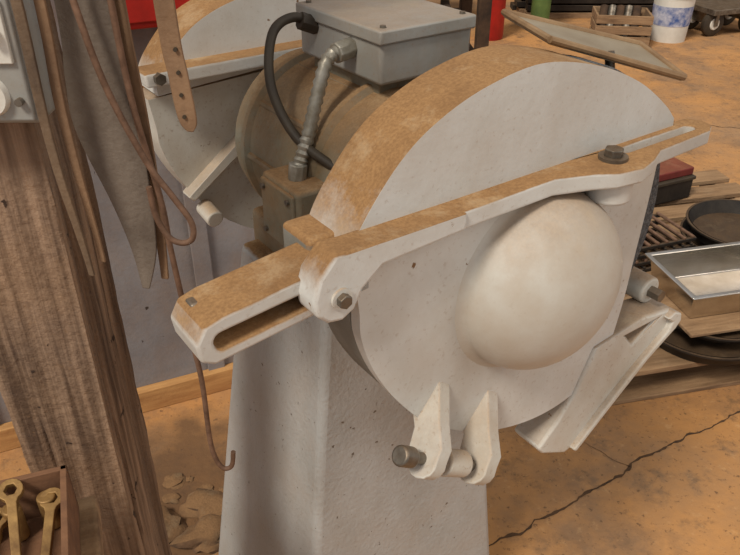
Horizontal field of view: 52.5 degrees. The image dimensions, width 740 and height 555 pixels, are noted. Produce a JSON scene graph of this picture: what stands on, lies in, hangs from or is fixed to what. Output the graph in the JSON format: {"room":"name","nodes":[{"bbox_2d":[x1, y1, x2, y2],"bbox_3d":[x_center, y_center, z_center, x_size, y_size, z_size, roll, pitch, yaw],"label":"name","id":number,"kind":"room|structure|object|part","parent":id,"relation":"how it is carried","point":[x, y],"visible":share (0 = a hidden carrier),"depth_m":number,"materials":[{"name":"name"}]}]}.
{"room":"workshop","nodes":[
{"label":"workshop","id":0,"kind":"room"},
{"bbox_2d":[0,0,739,554],"bbox_3d":[1.000,-0.318,3.339,12.000,0.001,12.000,0,32,0],"label":"floor","id":1,"kind":"structure","parent":0,"point":[683,498],"depth_m":2.04,"materials":[{"name":"concrete"}]},
{"bbox_2d":[0,0,171,554],"bbox_3d":[-0.380,-0.138,0.787,0.125,2.400,0.117,0,32,0],"label":"wooden post","id":2,"kind":"object","parent":1,"relation":"on","point":[68,389],"visible":0.8,"depth_m":0.88,"materials":[{"name":"brown wood"}]},
{"bbox_2d":[0,0,54,122],"bbox_3d":[-0.350,-0.211,0.638,0.120,0.158,0.067,0,32,0],"label":"switch box","id":3,"kind":"object","parent":2,"relation":"attached to","point":[17,105],"visible":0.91,"depth_m":0.64,"materials":[{"name":"paint"}]},
{"bbox_2d":[0,81,10,114],"bbox_3d":[-0.330,-0.156,0.646,0.038,0.038,0.006,0,32,0],"label":"knob","id":4,"kind":"object","parent":3,"relation":"attached to","point":[5,86],"depth_m":0.65,"materials":[{"name":"white plastic"}]},
{"bbox_3d":[-0.309,-0.202,0.618,0.018,0.052,0.005,0,32,0],"label":"toggle plate","id":5,"kind":"part","parent":3,"relation":"part of","materials":[{"name":"white plastic"}]},
{"bbox_3d":[-0.350,-0.202,0.623,0.112,0.150,0.005,0,32,0],"label":"plate","id":6,"kind":"part","parent":3,"relation":"part of","materials":[{"name":"paint"}]},
{"bbox_3d":[-0.255,-0.432,0.502,0.410,0.024,0.024,0,32,0],"label":"hanging rail","id":7,"kind":"object","parent":2,"relation":"attached to","visible":0},
{"bbox_2d":[10,0,94,275],"bbox_3d":[-0.280,-0.210,0.609,0.018,0.490,0.008,0,32,0],"label":"leather strap","id":8,"kind":"object","parent":7,"relation":"hanging from","point":[18,8],"visible":1,"depth_m":0.65,"materials":[{"name":"brown leather"}]},
{"bbox_2d":[33,0,105,261],"bbox_3d":[-0.269,-0.219,0.615,0.017,0.480,0.008,8,33,12],"label":"leather strap","id":9,"kind":"object","parent":7,"relation":"hanging from","point":[41,8],"visible":1,"depth_m":0.66,"materials":[{"name":"brown leather"}]},
{"bbox_2d":[54,0,156,288],"bbox_3d":[-0.242,-0.213,0.647,0.063,0.525,0.010,2,32,3],"label":"leather hide","id":10,"kind":"object","parent":7,"relation":"hanging from","point":[117,164],"visible":0.95,"depth_m":0.69,"materials":[{"name":"leather"}]},
{"bbox_2d":[69,0,196,245],"bbox_3d":[-0.210,-0.229,0.615,0.085,0.463,0.011,0,32,0],"label":"wire hook","id":11,"kind":"object","parent":7,"relation":"hanging from","point":[74,4],"visible":1,"depth_m":0.68,"materials":[{"name":"brown metal"}]},
{"bbox_2d":[114,0,168,278],"bbox_3d":[-0.213,-0.218,0.651,0.017,0.520,0.010,16,35,24],"label":"leather strap","id":12,"kind":"object","parent":7,"relation":"hanging from","point":[121,8],"visible":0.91,"depth_m":0.68,"materials":[{"name":"brown leather"}]},
{"bbox_2d":[107,0,235,470],"bbox_3d":[-0.193,-0.106,0.710,0.059,0.815,0.019,-9,33,-14],"label":"wire hook","id":13,"kind":"object","parent":7,"relation":"hanging from","point":[111,3],"visible":0.85,"depth_m":0.73,"materials":[{"name":"brown metal"}]},
{"bbox_2d":[153,0,196,131],"bbox_3d":[-0.169,-0.282,0.592,0.025,0.350,0.008,5,32,7],"label":"belt","id":14,"kind":"object","parent":7,"relation":"hanging from","point":[165,10],"visible":1,"depth_m":0.65,"materials":[{"name":"brown leather"}]},
{"bbox_2d":[77,496,103,554],"bbox_3d":[-0.420,0.696,0.954,0.300,0.808,0.280,-11,34,-17],"label":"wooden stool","id":15,"kind":"object","parent":1,"relation":"on","point":[91,538],"visible":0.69,"depth_m":0.85,"materials":[{"name":"brown wood"}]},
{"bbox_2d":[0,465,80,554],"bbox_3d":[-0.400,0.319,0.724,0.220,0.073,0.250,-11,34,-17],"label":"box","id":16,"kind":"object","parent":15,"relation":"on","point":[39,511],"visible":1,"depth_m":0.82,"materials":[{"name":"brown wood"}]},
{"bbox_2d":[1,502,29,541],"bbox_3d":[-0.386,0.266,0.817,0.020,0.045,0.020,-11,34,-17],"label":"wrench","id":17,"kind":"object","parent":16,"relation":"attached to","point":[12,511],"depth_m":0.81,"materials":[{"name":"gold metal"}]},
{"bbox_2d":[36,490,60,529],"bbox_3d":[-0.354,0.257,0.831,0.020,0.045,0.020,-11,34,-17],"label":"wrench","id":18,"kind":"object","parent":16,"relation":"attached to","point":[47,501],"depth_m":0.82,"materials":[{"name":"gold metal"}]},
{"bbox_2d":[0,0,254,423],"bbox_3d":[-1.193,-0.476,1.423,2.620,2.300,0.032,-14,34,-21],"label":"wall","id":19,"kind":"structure","parent":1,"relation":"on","point":[157,352],"depth_m":2.06,"materials":[{"name":"paint"}]},
{"bbox_2d":[0,362,232,452],"bbox_3d":[-1.181,0.482,1.989,2.620,0.075,0.032,-14,34,-21],"label":"baseboard","id":20,"kind":"structure","parent":19,"relation":"attached to","point":[176,390],"depth_m":2.21,"materials":[{"name":"beige wood"}]},
{"bbox_2d":[126,0,189,29],"bbox_3d":[-0.464,-0.810,1.486,0.260,0.600,0.131,-14,34,-21],"label":"upper cabinet","id":21,"kind":"object","parent":19,"relation":"attached to","point":[141,13],"visible":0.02,"depth_m":1.58,"materials":[{"name":"metal"}]},
{"bbox_2d":[181,184,224,370],"bbox_3d":[-0.461,-0.641,1.686,0.050,2.300,0.012,-14,34,-21],"label":"batten","id":22,"kind":"object","parent":19,"relation":"attached to","point":[200,248],"visible":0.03,"depth_m":2.03,"materials":[{"name":"paint"}]},
{"bbox_2d":[161,473,223,553],"bbox_3d":[-0.443,0.628,1.806,0.389,0.063,0.435,0,32,0],"label":"rubble pile","id":23,"kind":"object","parent":1,"relation":"on","point":[205,503],"visible":0.52,"depth_m":1.85,"materials":[{"name":"brown stone"}]},
{"bbox_2d":[138,0,710,554],"bbox_3d":[-0.011,0.201,1.297,0.775,1.285,0.784,-21,37,-29],"label":"grinder","id":24,"kind":"object","parent":1,"relation":"on","point":[443,254],"visible":1,"depth_m":0.94,"materials":[{"name":"paint"}]},
{"bbox_2d":[138,0,305,95],"bbox_3d":[-0.155,-0.411,1.247,0.453,0.134,0.371,0,32,0],"label":"hood","id":25,"kind":"object","parent":24,"relation":"attached to","point":[223,41],"depth_m":1.18,"materials":[{"name":"paint"}]},
{"bbox_3d":[-0.092,0.014,0.719,0.188,0.067,0.060,-21,37,-29],"label":"slotted arm","id":26,"kind":"part","parent":24,"relation":"part of","materials":[{"name":"paint"}]},
{"bbox_2d":[283,214,333,249],"bbox_3d":[-0.051,-0.027,0.773,0.060,0.065,0.055,-21,37,-29],"label":"block","id":27,"kind":"object","parent":24,"relation":"attached to","point":[300,233],"depth_m":0.75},
{"bbox_2d":[331,288,352,309],"bbox_3d":[-0.026,0.020,0.693,0.022,0.022,0.004,-21,37,-29],"label":"bolt","id":28,"kind":"object","parent":24,"relation":"in","point":[341,298],"depth_m":0.69,"materials":[{"name":"metal"}]},
{"bbox_3d":[0.018,-0.358,1.022,0.158,0.018,0.203,-21,37,-29],"label":"switch box lid","id":29,"kind":"part","parent":24,"relation":"part of","materials":[{"name":"paint"}]},
{"bbox_2d":[309,45,673,236],"bbox_3d":[0.158,-0.163,0.838,0.503,0.175,0.080,-21,37,-29],"label":"hood","id":30,"kind":"object","parent":24,"relation":"attached to","point":[484,121],"depth_m":0.77,"materials":[{"name":"paint"}]},
{"bbox_3d":[0.187,-0.303,0.899,0.008,0.009,0.142,-7,33,-11],"label":"eye shield frame","id":31,"kind":"part","parent":24,"relation":"part of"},
{"bbox_3d":[0.261,-0.321,0.966,0.182,0.047,0.008,1,32,2],"label":"eye shield frame","id":32,"kind":"part","parent":24,"relation":"part of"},
{"bbox_3d":[0.350,0.150,1.164,0.285,0.203,0.053,-21,37,-29],"label":"tool rest arm","id":33,"kind":"part","parent":24,"relation":"part of"},
{"bbox_3d":[0.276,-0.287,0.932,0.185,0.061,0.142,-7,33,-11],"label":"eye shield glass","id":34,"kind":"part","parent":24,"relation":"part of","materials":[{"name":"clear glass"}]},
{"bbox_2d":[598,150,628,164],"bbox_3d":[0.279,-0.138,0.862,0.034,0.006,0.034,-21,37,-29],"label":"washer","id":35,"kind":"object","parent":24,"relation":"in","point":[605,157],"depth_m":0.85,"materials":[{"name":"metal"}]},
{"bbox_3d":[0.292,-0.255,0.875,0.177,0.065,0.074,-21,37,-29],"label":"eye shield frame","id":36,"kind":"part","parent":24,"relation":"part of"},
{"bbox_3d":[0.366,-0.273,0.941,0.008,0.025,0.093,-11,34,-17],"label":"eye shield frame","id":37,"kind":"part","parent":24,"relation":"part of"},
{"bbox_2d":[426,0,450,6],"bbox_3d":[-0.200,-2.467,6.114,1.719,0.705,0.585,0,32,0],"label":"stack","id":38,"kind":"object","parent":1,"relation":"on","point":[441,2],"visible":0.1,"depth_m":6.00,"materials":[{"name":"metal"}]},
{"bbox_2d":[454,0,491,50],"bbox_3d":[0.241,-1.562,4.432,0.880,0.951,0.600,-3,32,-4],"label":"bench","id":39,"kind":"object","parent":1,"relation":"on","point":[484,7],"visible":0.04,"depth_m":4.24,"materials":[{"name":"wood"}]},
{"bbox_3d":[0.597,-1.613,4.733,0.070,0.720,0.070,-3,32,-4],"label":"leg","id":40,"kind":"part","parent":39,"relation":"part of","materials":[{"name":"brown wood"}]},
{"bbox_3d":[0.641,-1.349,4.310,0.070,0.720,0.070,-3,32,-4],"label":"leg","id":41,"kind":"part","parent":39,"relation":"part of","materials":[{"name":"brown wood"}]},
{"bbox_2d":[489,0,505,40],"bbox_3d":[0.920,-2.440,5.433,0.210,1.380,0.210,0,32,0],"label":"gas cylinder","id":42,"kind":"object","parent":1,"relation":"on","point":[497,20],"visible":0.5,"depth_m":5.64,"materials":[{"name":"red paint"}]},
{"bbox_2d":[531,0,550,18],"bbox_3d":[1.360,-3.116,5.364,0.150,2.600,0.150,0,32,0],"label":"post","id":43,"kind":"object","parent":1,"relation":"on","point":[540,8],"visible":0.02,"depth_m":5.92,"materials":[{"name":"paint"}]},
{"bbox_2d":[510,0,653,17],"bbox_3d":[2.003,-2.447,6.421,1.508,0.345,0.435,0,32,0],"label":"stack","id":44,"kind":"object","parent":1,"relation":"on","point":[559,8],"visible":0.39,"depth_m":6.29,"materials":[{"name":"brown wood"}]},
{"bbox_2d":[489,411,739,545],"bbox_3d":[0.894,0.476,2.067,1.993,0.001,1.195,0,32,0],"label":"crack","id":45,"kind":"object","parent":1,"relation":"on","point":[512,534],"depth_m":1.97,"materials":[{"name":"black concrete"}]},
{"bbox_2d":[589,4,653,45],"bbox_3d":[1.870,-1.885,5.602,0.400,0.260,0.300,4,32,7],"label":"wooden crate","id":46,"kind":"object","parent":1,"relation":"on","point":[620,20],"visible":0.77,"depth_m":5.49,"materials":[{"name":"brown wood"}]},
{"bbox_2d":[649,0,695,42],"bbox_3d":[2.280,-1.986,5.669,0.316,0.360,0.316,0,32,0],"label":"plastic bucket","id":47,"kind":"object","parent":1,"relation":"on","point":[672,18],"visible":0.96,"depth_m":5.59,"materials":[{"name":"white plastic"}]},
{"bbox_2d":[611,170,739,405],"bbox_3d":[1.092,-0.096,2.764,1.250,0.233,1.220,-7,33,-11],"label":"wooden pallet","id":48,"kind":"object","parent":1,"relation":"on","point":[664,374],"depth_m":2.34,"materials":[{"name":"brown wood"}]},
{"bbox_3d":[1.033,-0.066,2.638,0.242,0.014,0.012,-11,34,-17],"label":"rail","id":49,"kind":"part","parent":48,"relation":"part of","materials":[{"name":"wood"}]},
{"bbox_3d":[1.033,-0.041,2.654,0.242,0.014,0.012,-11,34,-17],"label":"rail","id":50,"kind":"part","parent":48,"relation":"part of","materials":[{"name":"wood"}]},
{"bbox_3d":[1.001,-0.129,2.704,0.242,0.112,0.202,-11,34,-17],"label":"stove grate","id":51,"kind":"part","parent":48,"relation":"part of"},
{"bbox_3d":[1.033,-0.091,2.622,0.242,0.014,0.012,-11,34,-17],"label":"rail","id":52,"kind":"part","parent":48,"relation":"part of","materials":[{"name":"wood"}]},
{"bbox_3d":[1.033,-0.117,2.606,0.242,0.014,0.012,-11,34,-17],"label":"rail","id":53,"kind":"part","parent":48,"relation":"part of","materials":[{"name":"wood"}]},
{"bbox_2d":[655,157,695,204],"bbox_3d":[1.100,-0.409,3.129,0.410,0.135,0.270,-14,35,-21],"label":"case","id":54,"kind":"object","parent":48,"relation":"on","point":[676,177],"visible":0.28,"depth_m":3.07,"materials":[{"name":"metal"}]},
{"bbox_3d":[1.109,-0.453,3.106,0.380,0.035,0.240,-14,35,-21],"label":"red lid","id":55,"kind":"part","parent":54,"relation":"part of","materials":[{"name":"red plastic"}]},
{"bbox_2d":[680,217,704,246],"bbox_3d":[1.360,-0.134,2.770,0.416,0.050,0.416,0,32,0],"label":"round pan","id":56,"kind":"object","parent":48,"relation":"on","point":[684,223],"visible":0.18,"depth_m":2.82,"materials":[{"name":"metal"}]},
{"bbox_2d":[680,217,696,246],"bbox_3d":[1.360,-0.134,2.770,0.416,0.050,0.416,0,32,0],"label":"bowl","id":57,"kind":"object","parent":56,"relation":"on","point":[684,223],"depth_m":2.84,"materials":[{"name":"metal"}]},
{"bbox_2d":[686,199,739,244],"bbox_3d":[1.360,-0.177,2.743,0.396,0.050,0.396,0,32,0],"label":"round pan","id":58,"kind":"object","parent":56,"relation":"on","point":[714,221],"visible":0.89,"depth_m":2.83,"materials":[{"name":"metal"}]},
{"bbox_2d":[659,328,739,365],"bbox_3d":[1.030,0.143,2.330,0.416,0.045,0.416,0,32,0],"label":"round pan","id":59,"kind":"object","parent":48,"relation":"on","point":[678,343],"visible":0.27,"depth_m":2.24,"materials":[{"name":"metal"}]},
{"bbox_2d":[676,325,739,343],"bbox_3d":[1.060,0.100,2.327,0.356,0.030,0.356,0,32,0],"label":"round pan","id":60,"kind":"object","parent":59,"relation":"on","point":[730,337],"visible":0.2,"depth_m":2.21,"materials":[{"name":"metal"}]},
{"bbox_2d":[658,288,739,337],"bbox_3d":[1.130,0.066,2.341,0.480,0.012,0.300,-7,33,-11],"label":"shelf board","id":61,"kind":"object","parent":60,"relation":"on","point":[726,322],"visible":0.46,"depth_m":2.22,"materials":[{"name":"brown wood"}]},
{"bbox_2d":[644,241,739,317],"bbox_3d":[1.130,0.004,2.337,0.472,0.095,0.272,-7,33,-11],"label":"pan","id":62,"kind":"object","parent":61,"relation":"on","point":[702,281],"visible":0.9,"depth_m":2.39,"materials":[{"name":"silver metal"}]},
{"bbox_2d":[688,0,739,35],"bbox_3d":[2.775,-2.057,5.924,0.550,0.210,0.370,-11,34,-17],"label":"cart","id":63,"kind":"object","parent":1,"relation":"on","point":[712,15],"visible":0.79,"depth_m":5.80,"materials":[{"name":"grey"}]}
]}

